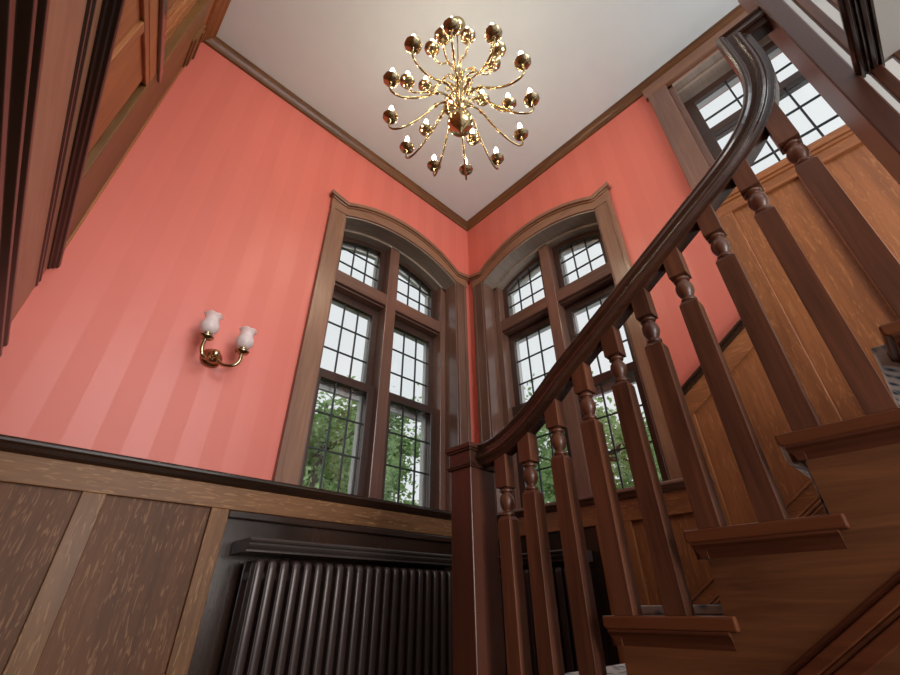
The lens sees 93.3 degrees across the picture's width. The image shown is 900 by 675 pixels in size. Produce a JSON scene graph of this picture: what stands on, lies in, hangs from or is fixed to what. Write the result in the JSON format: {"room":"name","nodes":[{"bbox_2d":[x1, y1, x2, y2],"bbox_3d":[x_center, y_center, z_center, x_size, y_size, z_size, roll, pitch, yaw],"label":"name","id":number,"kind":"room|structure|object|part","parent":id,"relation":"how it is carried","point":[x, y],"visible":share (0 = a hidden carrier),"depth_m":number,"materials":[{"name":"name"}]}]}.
{"room":"historic interior","nodes":[
{"label":"historic interior","id":0,"kind":"room"},
{"bbox_2d":[0,42,475,480],"bbox_3d":[-1.204,0.356,2.146,4.190,4.918,0.340,26,-41,-35],"label":"wall","id":1,"kind":"structure","parent":0,"point":[220,203],"depth_m":2.16,"materials":[{"name":"paint"}]},
{"bbox_2d":[0,434,451,674],"bbox_3d":[-1.151,0.908,1.527,3.750,0.897,0.056,26,-41,-35],"label":"wainscot","id":2,"kind":"structure","parent":1,"relation":"attached to","point":[111,563],"depth_m":1.58,"materials":[{"name":"brown wood"}]},
{"bbox_3d":[-1.488,0.734,1.300,0.380,0.558,0.010,26,-41,-35],"label":"panel","id":3,"kind":"part","parent":2,"relation":"part of","materials":[{"name":"brown wood"}]},
{"bbox_3d":[-1.159,0.897,1.562,0.371,0.558,0.010,26,-41,-35],"label":"panel","id":4,"kind":"part","parent":2,"relation":"part of","materials":[{"name":"brown wood"}]},
{"bbox_3d":[-1.154,0.554,1.751,3.750,0.060,0.056,26,-41,-35],"label":"cap moulding","id":5,"kind":"part","parent":2,"relation":"part of","materials":[{"name":"brown wood"}]},
{"bbox_3d":[-1.163,0.615,1.726,3.750,0.094,0.026,26,-41,-35],"label":"rail","id":6,"kind":"part","parent":2,"relation":"part of","materials":[{"name":"brown wood"}]},
{"bbox_3d":[-0.435,1.030,2.270,1.455,0.033,0.020,26,-41,-35],"label":"niche moulding","id":7,"kind":"part","parent":2,"relation":"part of","materials":[{"name":"brown wood"}]},
{"bbox_2d":[198,310,256,367],"bbox_3d":[-1.101,0.036,2.055,0.256,0.229,0.166,26,-41,-35],"label":"wall sconce","id":8,"kind":"object","parent":1,"relation":"attached to","point":[212,358],"visible":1,"depth_m":2.03,"materials":[{"name":"gold metal"}]},
{"bbox_3d":[-1.132,0.070,1.984,0.025,0.095,0.117,2,-32,-3],"label":"arm","id":9,"kind":"part","parent":8,"relation":"part of","materials":[{"name":"gold metal"}]},
{"bbox_3d":[-1.134,-0.063,2.014,0.088,0.105,0.082,26,-41,-35],"label":"lamp shade","id":10,"kind":"part","parent":8,"relation":"part of","materials":[{"name":"white glass"}]},
{"bbox_3d":[-1.124,0.078,2.037,0.044,0.048,0.044,26,-41,-35],"label":"knob","id":11,"kind":"part","parent":8,"relation":"part of","materials":[{"name":"gold metal"}]},
{"bbox_3d":[-1.066,0.110,2.031,0.130,0.078,0.027,1,-32,-2],"label":"arm","id":12,"kind":"part","parent":8,"relation":"part of","materials":[{"name":"gold metal"}]},
{"bbox_3d":[-1.011,0.009,2.104,0.088,0.105,0.082,26,-41,-35],"label":"lamp shade","id":13,"kind":"part","parent":8,"relation":"part of","materials":[{"name":"white glass"}]},
{"bbox_2d":[272,189,470,510],"bbox_3d":[-0.448,0.072,3.096,1.420,2.247,0.355,26,-41,-35],"label":"window","id":14,"kind":"structure","parent":1,"relation":"in","point":[396,248],"depth_m":3.10,"materials":[{"name":"brown wood"}]},
{"bbox_3d":[-0.808,-0.101,2.578,0.122,1.947,0.034,26,-41,-35],"label":"casing","id":15,"kind":"part","parent":14,"relation":"part of","materials":[{"name":"brown wood"}]},
{"bbox_3d":[-0.689,0.594,2.588,0.447,0.785,0.036,26,-41,-35],"label":"sash","id":16,"kind":"part","parent":14,"relation":"part of","materials":[{"name":"brown wood"}]},
{"bbox_3d":[-0.757,0.088,2.989,0.507,2.110,0.050,26,-41,-35],"label":"exterior frame","id":17,"kind":"part","parent":14,"relation":"part of","materials":[{"name":"paint"}]},
{"bbox_3d":[-0.722,0.023,2.986,0.447,0.725,0.036,26,-41,-35],"label":"sash","id":18,"kind":"part","parent":14,"relation":"part of","materials":[{"name":"brown wood"}]},
{"bbox_2d":[338,237,385,291],"bbox_3d":[-0.713,-0.592,3.359,0.447,0.493,0.036,26,-41,-35],"label":"light","id":19,"kind":"object","parent":14,"relation":"on","point":[381,268],"depth_m":3.43,"materials":[{"name":"clear glass"}]},
{"bbox_3d":[-0.353,-0.845,3.549,1.420,0.215,0.055,26,-41,-35],"label":"head moulding","id":20,"kind":"part","parent":14,"relation":"part of","materials":[{"name":"brown wood"}]},
{"bbox_3d":[-0.287,0.793,2.908,0.471,0.785,0.036,26,-41,-35],"label":"sash","id":21,"kind":"part","parent":14,"relation":"part of","materials":[{"name":"brown wood"}]},
{"bbox_3d":[-0.355,0.288,3.309,0.531,2.110,0.050,26,-41,-35],"label":"exterior frame","id":22,"kind":"part","parent":14,"relation":"part of","materials":[{"name":"paint"}]},
{"bbox_3d":[-0.320,0.223,3.305,0.471,0.725,0.036,26,-41,-35],"label":"sash","id":23,"kind":"part","parent":14,"relation":"part of","materials":[{"name":"brown wood"}]},
{"bbox_2d":[396,260,435,318],"bbox_3d":[-0.311,-0.393,3.679,0.471,0.494,0.036,26,-41,-35],"label":"light","id":24,"kind":"object","parent":14,"relation":"on","point":[422,280],"depth_m":3.75,"materials":[{"name":"clear glass"}]},
{"bbox_3d":[0.101,0.351,3.300,0.110,1.947,0.034,26,-41,-35],"label":"casing","id":25,"kind":"part","parent":14,"relation":"part of","materials":[{"name":"brown wood"}]},
{"bbox_2d":[201,0,745,231],"bbox_3d":[0.180,-2.106,2.775,2.545,0.108,2.730,26,-41,-35],"label":"trim","id":26,"kind":"structure","parent":1,"relation":"attached to","point":[219,8],"depth_m":3.34,"materials":[{"name":"brown wood"}]},
{"bbox_3d":[-0.731,-2.551,2.062,0.068,0.108,2.710,26,-41,-35],"label":"moulding","id":27,"kind":"part","parent":26,"relation":"part of","materials":[{"name":"brown wood"}]},
{"bbox_3d":[-0.739,-1.584,3.603,2.545,0.086,0.045,26,-41,-35],"label":"moulding","id":28,"kind":"part","parent":26,"relation":"part of","materials":[{"name":"brown wood"}]},
{"bbox_3d":[1.092,-1.662,3.506,0.045,0.086,2.730,26,-41,-35],"label":"moulding","id":29,"kind":"part","parent":26,"relation":"part of","materials":[{"name":"brown wood"}]},
{"bbox_2d":[216,0,739,220],"bbox_3d":[0.061,-2.128,2.950,3.210,0.120,3.050,26,-41,-35],"label":"ceiling","id":30,"kind":"structure","parent":0,"point":[335,56],"depth_m":3.05,"materials":[{"name":"paint"}]},
{"bbox_2d":[383,16,539,180],"bbox_3d":[0.051,-1.585,2.543,0.849,1.233,0.849,26,-41,-35],"label":"chandelier","id":31,"kind":"object","parent":30,"relation":"hanging from","point":[460,121],"visible":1,"depth_m":2.33,"materials":[{"name":"gold metal"}]},
{"bbox_3d":[-0.151,-1.226,2.345,0.383,0.216,0.021,-4,-33,6],"label":"arm","id":32,"kind":"part","parent":31,"relation":"part of","materials":[{"name":"gold metal"}]},
{"bbox_3d":[-0.136,-1.284,2.255,0.383,0.216,0.021,13,-35,-20],"label":"arm","id":33,"kind":"part","parent":31,"relation":"part of","materials":[{"name":"gold metal"}]},
{"bbox_3d":[-0.111,-1.173,2.429,0.383,0.216,0.021,-22,-38,30],"label":"arm","id":34,"kind":"part","parent":31,"relation":"part of","materials":[{"name":"gold metal"}]},
{"bbox_3d":[-0.104,-1.407,2.390,0.293,0.192,0.021,6,-33,-10],"label":"arm","id":35,"kind":"part","parent":31,"relation":"part of","materials":[{"name":"gold metal"}]},
{"bbox_3d":[-0.070,-1.329,2.184,0.021,0.216,0.383,-22,-38,30],"label":"arm","id":36,"kind":"part","parent":31,"relation":"part of","materials":[{"name":"gold metal"}]},
{"bbox_3d":[-0.055,-1.326,2.519,0.021,0.192,0.293,26,-41,-35],"label":"arm","id":37,"kind":"part","parent":31,"relation":"part of","materials":[{"name":"gold metal"}]},
{"bbox_3d":[-0.059,-1.519,2.541,0.207,0.141,0.021,-10,-34,14],"label":"arm","id":38,"kind":"part","parent":31,"relation":"part of","materials":[{"name":"gold metal"}]},
{"bbox_3d":[-0.033,-1.580,2.446,0.207,0.141,0.021,26,-41,-35],"label":"arm","id":39,"kind":"part","parent":31,"relation":"part of","materials":[{"name":"gold metal"}]},
{"bbox_3d":[-0.027,-1.139,2.485,0.021,0.216,0.383,13,-35,-20],"label":"arm","id":40,"kind":"part","parent":31,"relation":"part of","materials":[{"name":"gold metal"}]},
{"bbox_3d":[0.004,-1.472,2.290,0.021,0.192,0.293,-10,-34,15],"label":"arm","id":41,"kind":"part","parent":31,"relation":"part of","materials":[{"name":"gold metal"}]},
{"bbox_3d":[0.029,-1.351,2.151,0.021,0.216,0.383,-4,-33,6],"label":"arm","id":42,"kind":"part","parent":31,"relation":"part of","materials":[{"name":"gold metal"}]},
{"bbox_3d":[0.049,-1.854,2.714,0.009,0.560,0.009,-14,-35,20],"label":"rod","id":43,"kind":"part","parent":31,"relation":"part of","materials":[{"name":"gold metal"}]},
{"bbox_3d":[0.078,-1.598,2.418,0.021,0.141,0.207,7,-33,-11],"label":"arm","id":44,"kind":"part","parent":31,"relation":"part of","materials":[{"name":"gold metal"}]},
{"bbox_3d":[0.079,-1.131,2.498,0.021,0.216,0.383,-4,-33,6],"label":"arm","id":45,"kind":"part","parent":31,"relation":"part of","materials":[{"name":"gold metal"}]},
{"bbox_3d":[0.136,-1.496,2.580,0.207,0.141,0.021,26,-41,-35],"label":"arm","id":46,"kind":"part","parent":31,"relation":"part of","materials":[{"name":"gold metal"}]},
{"bbox_3d":[0.135,-1.343,2.164,0.021,0.216,0.383,13,-35,-20],"label":"arm","id":47,"kind":"part","parent":31,"relation":"part of","materials":[{"name":"gold metal"}]},
{"bbox_3d":[0.162,-1.556,2.485,0.207,0.141,0.021,-10,-34,14],"label":"arm","id":48,"kind":"part","parent":31,"relation":"part of","materials":[{"name":"gold metal"}]},
{"bbox_3d":[0.160,-1.455,2.319,0.021,0.192,0.293,26,-41,-35],"label":"arm","id":49,"kind":"part","parent":31,"relation":"part of","materials":[{"name":"gold metal"}]},
{"bbox_3d":[0.178,-1.153,2.465,0.021,0.216,0.383,-22,-38,30],"label":"arm","id":50,"kind":"part","parent":31,"relation":"part of","materials":[{"name":"gold metal"}]},
{"bbox_3d":[0.209,-1.373,2.448,0.293,0.192,0.021,6,-33,-10],"label":"arm","id":51,"kind":"part","parent":31,"relation":"part of","materials":[{"name":"gold metal"}]},
{"bbox_3d":[0.220,-1.309,2.220,0.383,0.216,0.021,-22,-38,30],"label":"arm","id":52,"kind":"part","parent":31,"relation":"part of","materials":[{"name":"gold metal"}]},
{"bbox_3d":[0.244,-1.199,2.394,0.383,0.216,0.021,13,-35,-20],"label":"arm","id":53,"kind":"part","parent":31,"relation":"part of","materials":[{"name":"gold metal"}]},
{"bbox_3d":[0.259,-1.256,2.304,0.383,0.216,0.021,-4,-33,6],"label":"arm","id":54,"kind":"part","parent":31,"relation":"part of","materials":[{"name":"gold metal"}]},
{"bbox_2d":[467,0,899,443],"bbox_3d":[1.790,0.134,1.837,0.340,4.918,4.310,26,-41,-35],"label":"wall","id":55,"kind":"structure","parent":0,"point":[633,153],"depth_m":2.91,"materials":[{"name":"paint"}]},
{"bbox_2d":[468,182,682,512],"bbox_3d":[0.782,0.049,3.076,0.355,2.247,1.420,26,-41,-35],"label":"window","id":56,"kind":"structure","parent":55,"relation":"in","point":[541,244],"depth_m":3.24,"materials":[{"name":"brown wood"}]},
{"bbox_3d":[0.258,0.353,3.306,0.034,1.947,0.110,26,-41,-35],"label":"casing","id":57,"kind":"part","parent":56,"relation":"part of","materials":[{"name":"brown wood"}]},
{"bbox_2d":[503,257,545,318],"bbox_3d":[0.651,-0.409,3.666,0.036,0.494,0.469,26,-41,-35],"label":"light","id":58,"kind":"object","parent":56,"relation":"on","point":[507,307],"depth_m":3.73,"materials":[{"name":"clear glass"}]},
{"bbox_3d":[0.709,0.269,3.294,0.050,2.110,0.529,26,-41,-35],"label":"exterior frame","id":59,"kind":"part","parent":56,"relation":"part of","materials":[{"name":"paint"}]},
{"bbox_3d":[0.671,0.205,3.292,0.036,0.725,0.469,26,-41,-35],"label":"sash","id":60,"kind":"part","parent":56,"relation":"part of","materials":[{"name":"brown wood"}]},
{"bbox_3d":[0.665,-0.863,3.534,0.055,0.215,1.420,26,-41,-35],"label":"head moulding","id":61,"kind":"part","parent":56,"relation":"part of","materials":[{"name":"brown wood"}]},
{"bbox_3d":[0.647,0.777,2.896,0.036,0.785,0.469,26,-41,-35],"label":"sash","id":62,"kind":"part","parent":56,"relation":"part of","materials":[{"name":"brown wood"}]},
{"bbox_2d":[552,230,607,288],"bbox_3d":[1.028,-0.627,3.328,0.036,0.493,0.449,26,-41,-35],"label":"light","id":63,"kind":"object","parent":56,"relation":"on","point":[560,276],"depth_m":3.39,"materials":[{"name":"clear glass"}]},
{"bbox_3d":[1.086,0.051,2.956,0.050,2.110,0.509,26,-41,-35],"label":"exterior frame","id":64,"kind":"part","parent":56,"relation":"part of","materials":[{"name":"paint"}]},
{"bbox_3d":[1.048,-0.013,2.954,0.036,0.725,0.449,26,-41,-35],"label":"sash","id":65,"kind":"part","parent":56,"relation":"part of","materials":[{"name":"brown wood"}]},
{"bbox_3d":[1.024,0.559,2.558,0.036,0.785,0.449,26,-41,-35],"label":"sash","id":66,"kind":"part","parent":56,"relation":"part of","materials":[{"name":"brown wood"}]},
{"bbox_3d":[1.109,-0.140,2.542,0.034,1.947,0.122,26,-41,-35],"label":"casing","id":67,"kind":"part","parent":56,"relation":"part of","materials":[{"name":"brown wood"}]},
{"bbox_2d":[496,124,899,674],"bbox_3d":[1.089,0.450,2.180,0.056,2.337,2.680,26,-41,-35],"label":"wainscot","id":68,"kind":"structure","parent":55,"relation":"attached to","point":[874,192],"depth_m":1.96,"materials":[{"name":"brown wood"}]},
{"bbox_3d":[0.682,1.012,2.367,0.026,0.102,1.450,26,-41,-35],"label":"rail","id":69,"kind":"part","parent":68,"relation":"part of","materials":[{"name":"brown wood"}]},
{"bbox_3d":[0.684,0.940,2.383,0.056,0.060,1.490,26,-41,-35],"label":"cap moulding","id":70,"kind":"part","parent":68,"relation":"part of","materials":[{"name":"brown wood"}]},
{"bbox_3d":[1.053,1.163,1.819,0.010,0.747,0.390,26,-41,-35],"label":"panel","id":71,"kind":"part","parent":68,"relation":"part of","materials":[{"name":"brown wood"}]},
{"bbox_3d":[1.325,0.077,2.128,0.042,0.327,0.462,26,-41,-35],"label":"dado moulding","id":72,"kind":"part","parent":68,"relation":"part of","materials":[{"name":"brown wood"}]},
{"bbox_3d":[1.329,0.095,2.122,0.030,0.340,0.462,26,-41,-35],"label":"dado moulding","id":73,"kind":"part","parent":68,"relation":"part of","materials":[{"name":"brown wood"}]},
{"bbox_3d":[1.328,0.105,2.114,0.034,0.325,0.462,26,-41,-35],"label":"dado moulding","id":74,"kind":"part","parent":68,"relation":"part of","materials":[{"name":"brown wood"}]},
{"bbox_3d":[1.331,0.155,2.085,0.026,0.426,0.462,26,-41,-35],"label":"sloping rail","id":75,"kind":"part","parent":68,"relation":"part of","materials":[{"name":"brown wood"}]},
{"bbox_3d":[1.477,0.511,1.669,0.038,1.077,1.570,26,-41,-35],"label":"string moulding","id":76,"kind":"part","parent":68,"relation":"part of","materials":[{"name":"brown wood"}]},
{"bbox_3d":[1.340,0.462,1.896,0.010,0.922,0.462,26,-41,-35],"label":"panel","id":77,"kind":"part","parent":68,"relation":"part of","materials":[{"name":"brown wood"}]},
{"bbox_3d":[1.478,0.562,1.637,0.037,1.075,1.570,26,-41,-35],"label":"string moulding","id":78,"kind":"part","parent":68,"relation":"part of","materials":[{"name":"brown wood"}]},
{"bbox_3d":[1.477,0.575,1.627,0.040,1.077,1.570,26,-41,-35],"label":"string moulding","id":79,"kind":"part","parent":68,"relation":"part of","materials":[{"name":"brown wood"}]},
{"bbox_3d":[1.478,0.590,1.619,0.037,1.077,1.570,26,-41,-35],"label":"string moulding","id":80,"kind":"part","parent":68,"relation":"part of","materials":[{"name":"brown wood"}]},
{"bbox_3d":[1.734,-0.884,2.207,0.050,0.065,0.765,26,-41,-35],"label":"window stool","id":81,"kind":"part","parent":68,"relation":"part of","materials":[{"name":"brown wood"}]},
{"bbox_3d":[1.742,-0.834,2.184,0.030,0.085,0.765,26,-41,-35],"label":"rail","id":82,"kind":"part","parent":68,"relation":"part of","materials":[{"name":"brown wood"}]},
{"bbox_3d":[1.667,-0.203,1.901,0.010,1.283,0.310,26,-41,-35],"label":"panel","id":83,"kind":"part","parent":68,"relation":"part of","materials":[{"name":"brown wood"}]},
{"bbox_3d":[1.926,-0.471,1.742,0.010,1.004,0.250,26,-41,-35],"label":"panel","id":84,"kind":"part","parent":68,"relation":"part of","materials":[{"name":"brown wood"}]},
{"bbox_2d":[642,11,838,189],"bbox_3d":[1.848,-1.381,2.643,0.338,1.338,0.860,26,-41,-35],"label":"window","id":85,"kind":"structure","parent":55,"relation":"in","point":[712,76],"depth_m":2.84,"materials":[{"name":"brown wood"}]},
{"bbox_3d":[1.501,-1.254,2.742,0.038,1.235,0.127,26,-41,-35],"label":"casing","id":86,"kind":"part","parent":85,"relation":"part of","materials":[{"name":"brown wood"}]},
{"bbox_3d":[2.001,-1.323,2.662,0.050,1.260,0.720,26,-41,-35],"label":"exterior frame","id":87,"kind":"part","parent":85,"relation":"part of","materials":[{"name":"paint"}]},
{"bbox_3d":[1.907,-1.595,2.750,0.036,0.485,0.622,26,-41,-35],"label":"sash","id":88,"kind":"part","parent":85,"relation":"part of","materials":[{"name":"brown wood"}]},
{"bbox_3d":[1.885,-1.175,2.455,0.036,0.670,0.622,26,-41,-35],"label":"sash","id":89,"kind":"part","parent":85,"relation":"part of","materials":[{"name":"brown wood"}]},
{"bbox_2d":[602,320,899,674],"bbox_3d":[1.470,0.497,0.827,0.976,1.827,2.597,26,-41,-35],"label":"staircase","id":90,"kind":"structure","parent":55,"relation":"attached to","point":[820,594],"depth_m":0.91,"materials":[{"name":"brown wood"}]},
{"bbox_3d":[0.877,0.910,1.315,0.976,0.036,0.298,26,-41,-35],"label":"bed moulding","id":91,"kind":"part","parent":90,"relation":"part of","materials":[{"name":"brown wood"}]},
{"bbox_2d":[445,0,899,674],"bbox_3d":[0.635,-0.085,1.472,0.178,2.487,1.724,27,-42,-36],"label":"balustrade","id":92,"kind":"object","parent":90,"relation":"on","point":[478,645],"visible":1,"depth_m":1.29,"materials":[{"name":"brown wood"}]},
{"bbox_3d":[0.095,0.911,1.512,0.141,0.857,0.112,26,-41,-35],"label":"newel post","id":93,"kind":"part","parent":92,"relation":"part of","materials":[{"name":"brown wood"}]},
{"bbox_3d":[0.617,-0.315,1.617,0.085,1.308,1.490,26,-41,-35],"label":"handrail","id":94,"kind":"part","parent":92,"relation":"part of","materials":[{"name":"brown wood"}]},
{"bbox_3d":[1.151,-0.760,1.269,0.170,1.572,0.050,26,-41,-35],"label":"newel post","id":95,"kind":"part","parent":92,"relation":"part of","materials":[{"name":"brown wood"}]},
{"bbox_2d":[565,344,899,674],"bbox_3d":[1.454,0.399,0.973,0.700,1.118,2.520,26,-41,-35],"label":"carpet","id":96,"kind":"object","parent":90,"relation":"on","point":[890,370],"visible":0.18,"depth_m":1.13,"materials":[{"name":"fabric"}]},
{"bbox_3d":[1.060,0.649,1.248,0.976,0.036,0.298,26,-41,-35],"label":"bed moulding","id":97,"kind":"part","parent":90,"relation":"part of","materials":[{"name":"brown wood"}]},
{"bbox_3d":[1.021,0.223,0.750,0.005,1.440,2.100,26,-41,-35],"label":"stringer moulding","id":98,"kind":"part","parent":90,"relation":"part of","materials":[{"name":"brown wood"}]},
{"bbox_3d":[1.242,0.388,1.181,0.976,0.036,0.298,26,-41,-35],"label":"bed moulding","id":99,"kind":"part","parent":90,"relation":"part of","materials":[{"name":"brown wood"}]},
{"bbox_3d":[1.018,0.238,0.737,0.014,1.452,2.100,26,-41,-35],"label":"stringer moulding","id":100,"kind":"part","parent":90,"relation":"part of","materials":[{"name":"brown wood"}]},
{"bbox_3d":[1.020,0.255,0.729,0.007,1.438,2.100,26,-41,-35],"label":"stringer moulding","id":101,"kind":"part","parent":90,"relation":"part of","materials":[{"name":"brown wood"}]},
{"bbox_3d":[1.019,0.273,0.716,0.011,1.458,2.100,26,-41,-35],"label":"stringer moulding","id":102,"kind":"part","parent":90,"relation":"part of","materials":[{"name":"brown wood"}]},
{"bbox_3d":[1.425,0.127,1.114,0.976,0.036,0.298,26,-41,-35],"label":"bed moulding","id":103,"kind":"part","parent":90,"relation":"part of","materials":[{"name":"brown wood"}]},
{"bbox_2d":[873,0,899,61],"bbox_3d":[1.208,-1.374,0.129,1.547,0.016,1.818,26,-41,-35],"label":"ceiling","id":104,"kind":"structure","parent":0,"point":[887,11],"depth_m":1.05,"materials":[{"name":"grey paint"}]},
{"bbox_2d":[836,0,884,77],"bbox_3d":[0.568,-0.998,0.698,1.545,0.030,0.054,26,-41,-35],"label":"trim","id":105,"kind":"structure","parent":104,"relation":"attached to","point":[858,17],"depth_m":1.06,"materials":[{"name":"brown wood"}]},
{"bbox_3d":[-0.891,1.184,0.942,3.850,0.200,0.910,26,-41,-35],"label":"floor","id":106,"kind":"structure","parent":0,"visible":0},
{"bbox_2d":[220,537,452,674],"bbox_3d":[-0.412,1.327,1.951,1.230,0.634,0.194,26,-41,-35],"label":"radiator","id":107,"kind":"object","parent":106,"relation":"on","point":[294,617],"visible":0.96,"depth_m":1.85,"materials":[{"name":"metal"}]},
{"bbox_2d":[231,537,451,567],"bbox_3d":[-0.414,1.081,2.108,1.230,0.051,0.194,26,-41,-35],"label":"shelf","id":108,"kind":"object","parent":107,"relation":"attached to","point":[250,546],"depth_m":1.94,"materials":[{"name":"paint"}]},
{"bbox_2d":[499,549,592,674],"bbox_3d":[0.491,1.460,2.173,0.184,0.634,0.548,26,-41,-35],"label":"radiator","id":109,"kind":"object","parent":106,"relation":"on","point":[559,575],"visible":0.26,"depth_m":2.11,"materials":[{"name":"metal"}]},
{"bbox_2d":[499,549,592,566],"bbox_3d":[0.489,1.214,2.329,0.184,0.051,0.548,26,-41,-35],"label":"shelf","id":110,"kind":"object","parent":109,"relation":"attached to","point":[557,558],"depth_m":2.20,"materials":[{"name":"paint"}]},
{"bbox_3d":[-0.893,-1.610,1.275,0.250,2.538,2.710,26,-41,-35],"label":"wall","id":111,"kind":"structure","parent":0,"visible":0},
{"bbox_2d":[0,0,125,356],"bbox_3d":[-0.757,-0.644,0.803,0.101,0.640,2.710,26,-41,-35],"label":"fascia","id":112,"kind":"object","parent":111,"relation":"attached to","point":[56,55],"visible":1,"depth_m":1.03,"materials":[{"name":"brown wood"}]},
{"bbox_3d":[-0.756,-0.464,0.688,0.098,0.212,2.710,26,-41,-35],"label":"moulding","id":113,"kind":"part","parent":112,"relation":"part of","materials":[{"name":"brown wood"}]},
{"bbox_3d":[-0.740,-0.838,0.947,0.051,0.048,2.710,26,-41,-35],"label":"moulding","id":114,"kind":"part","parent":112,"relation":"part of","materials":[{"name":"brown wood"}]},
{"bbox_2d":[65,0,214,248],"bbox_3d":[-0.800,-1.604,1.455,0.108,2.150,2.610,26,-41,-35],"label":"door","id":115,"kind":"structure","parent":111,"relation":"attached to","point":[156,39],"depth_m":1.79,"materials":[{"name":"brown wood"}]},
{"bbox_3d":[-0.619,-1.268,1.024,0.016,0.648,2.100,26,-41,-35],"label":"panel","id":116,"kind":"part","parent":115,"relation":"part of","materials":[{"name":"brown wood"}]},
{"bbox_3d":[-0.936,-1.037,1.289,0.028,1.017,1.440,26,-41,-35],"label":"sloping rail","id":117,"kind":"part","parent":115,"relation":"part of","materials":[{"name":"brown wood"}]},
{"bbox_3d":[-0.938,-1.135,1.367,0.044,1.016,1.460,26,-41,-35],"label":"string moulding","id":118,"kind":"part","parent":115,"relation":"part of","materials":[{"name":"brown wood"}]},
{"bbox_3d":[-0.948,-1.167,1.376,0.058,1.030,1.460,26,-41,-35],"label":"string moulding","id":119,"kind":"part","parent":115,"relation":"part of","materials":[{"name":"brown wood"}]},
{"label":"outside","id":120,"kind":"structure","parent":0,"visible":0},
{"bbox_3d":[-10.643,20.511,26.436,90.000,0.100,56.800,26,-41,-35],"label":"ground","id":121,"kind":"structure","parent":120,"visible":0},
{"bbox_2d":[302,375,421,502],"bbox_3d":[-2.597,4.231,8.270,5.335,7.787,5.878,26,-41,-35],"label":"tree","id":122,"kind":"object","parent":121,"relation":"on","point":[312,474],"visible":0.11,"depth_m":8.70,"materials":[{"name":"green plant"}]},
{"bbox_2d":[325,406,420,505],"bbox_3d":[-3.061,7.316,15.551,6.942,10.399,6.255,11,-34,-17],"label":"tree","id":123,"kind":"object","parent":121,"relation":"on","point":[410,447],"visible":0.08,"depth_m":15.47,"materials":[{"name":"green plant"}]},
{"bbox_2d":[536,444,621,502],"bbox_3d":[5.155,8.900,18.362,7.248,10.616,6.049,-22,-38,30],"label":"tree","id":124,"kind":"object","parent":121,"relation":"on","point":[548,491],"visible":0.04,"depth_m":19.36,"materials":[{"name":"green plant"}]},
{"bbox_2d":[524,371,661,502],"bbox_3d":[3.915,3.799,8.522,5.612,8.686,5.467,8,-34,-14],"label":"tree","id":125,"kind":"object","parent":121,"relation":"on","point":[626,473],"visible":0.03,"depth_m":8.60,"materials":[{"name":"green plant"}]}
]}

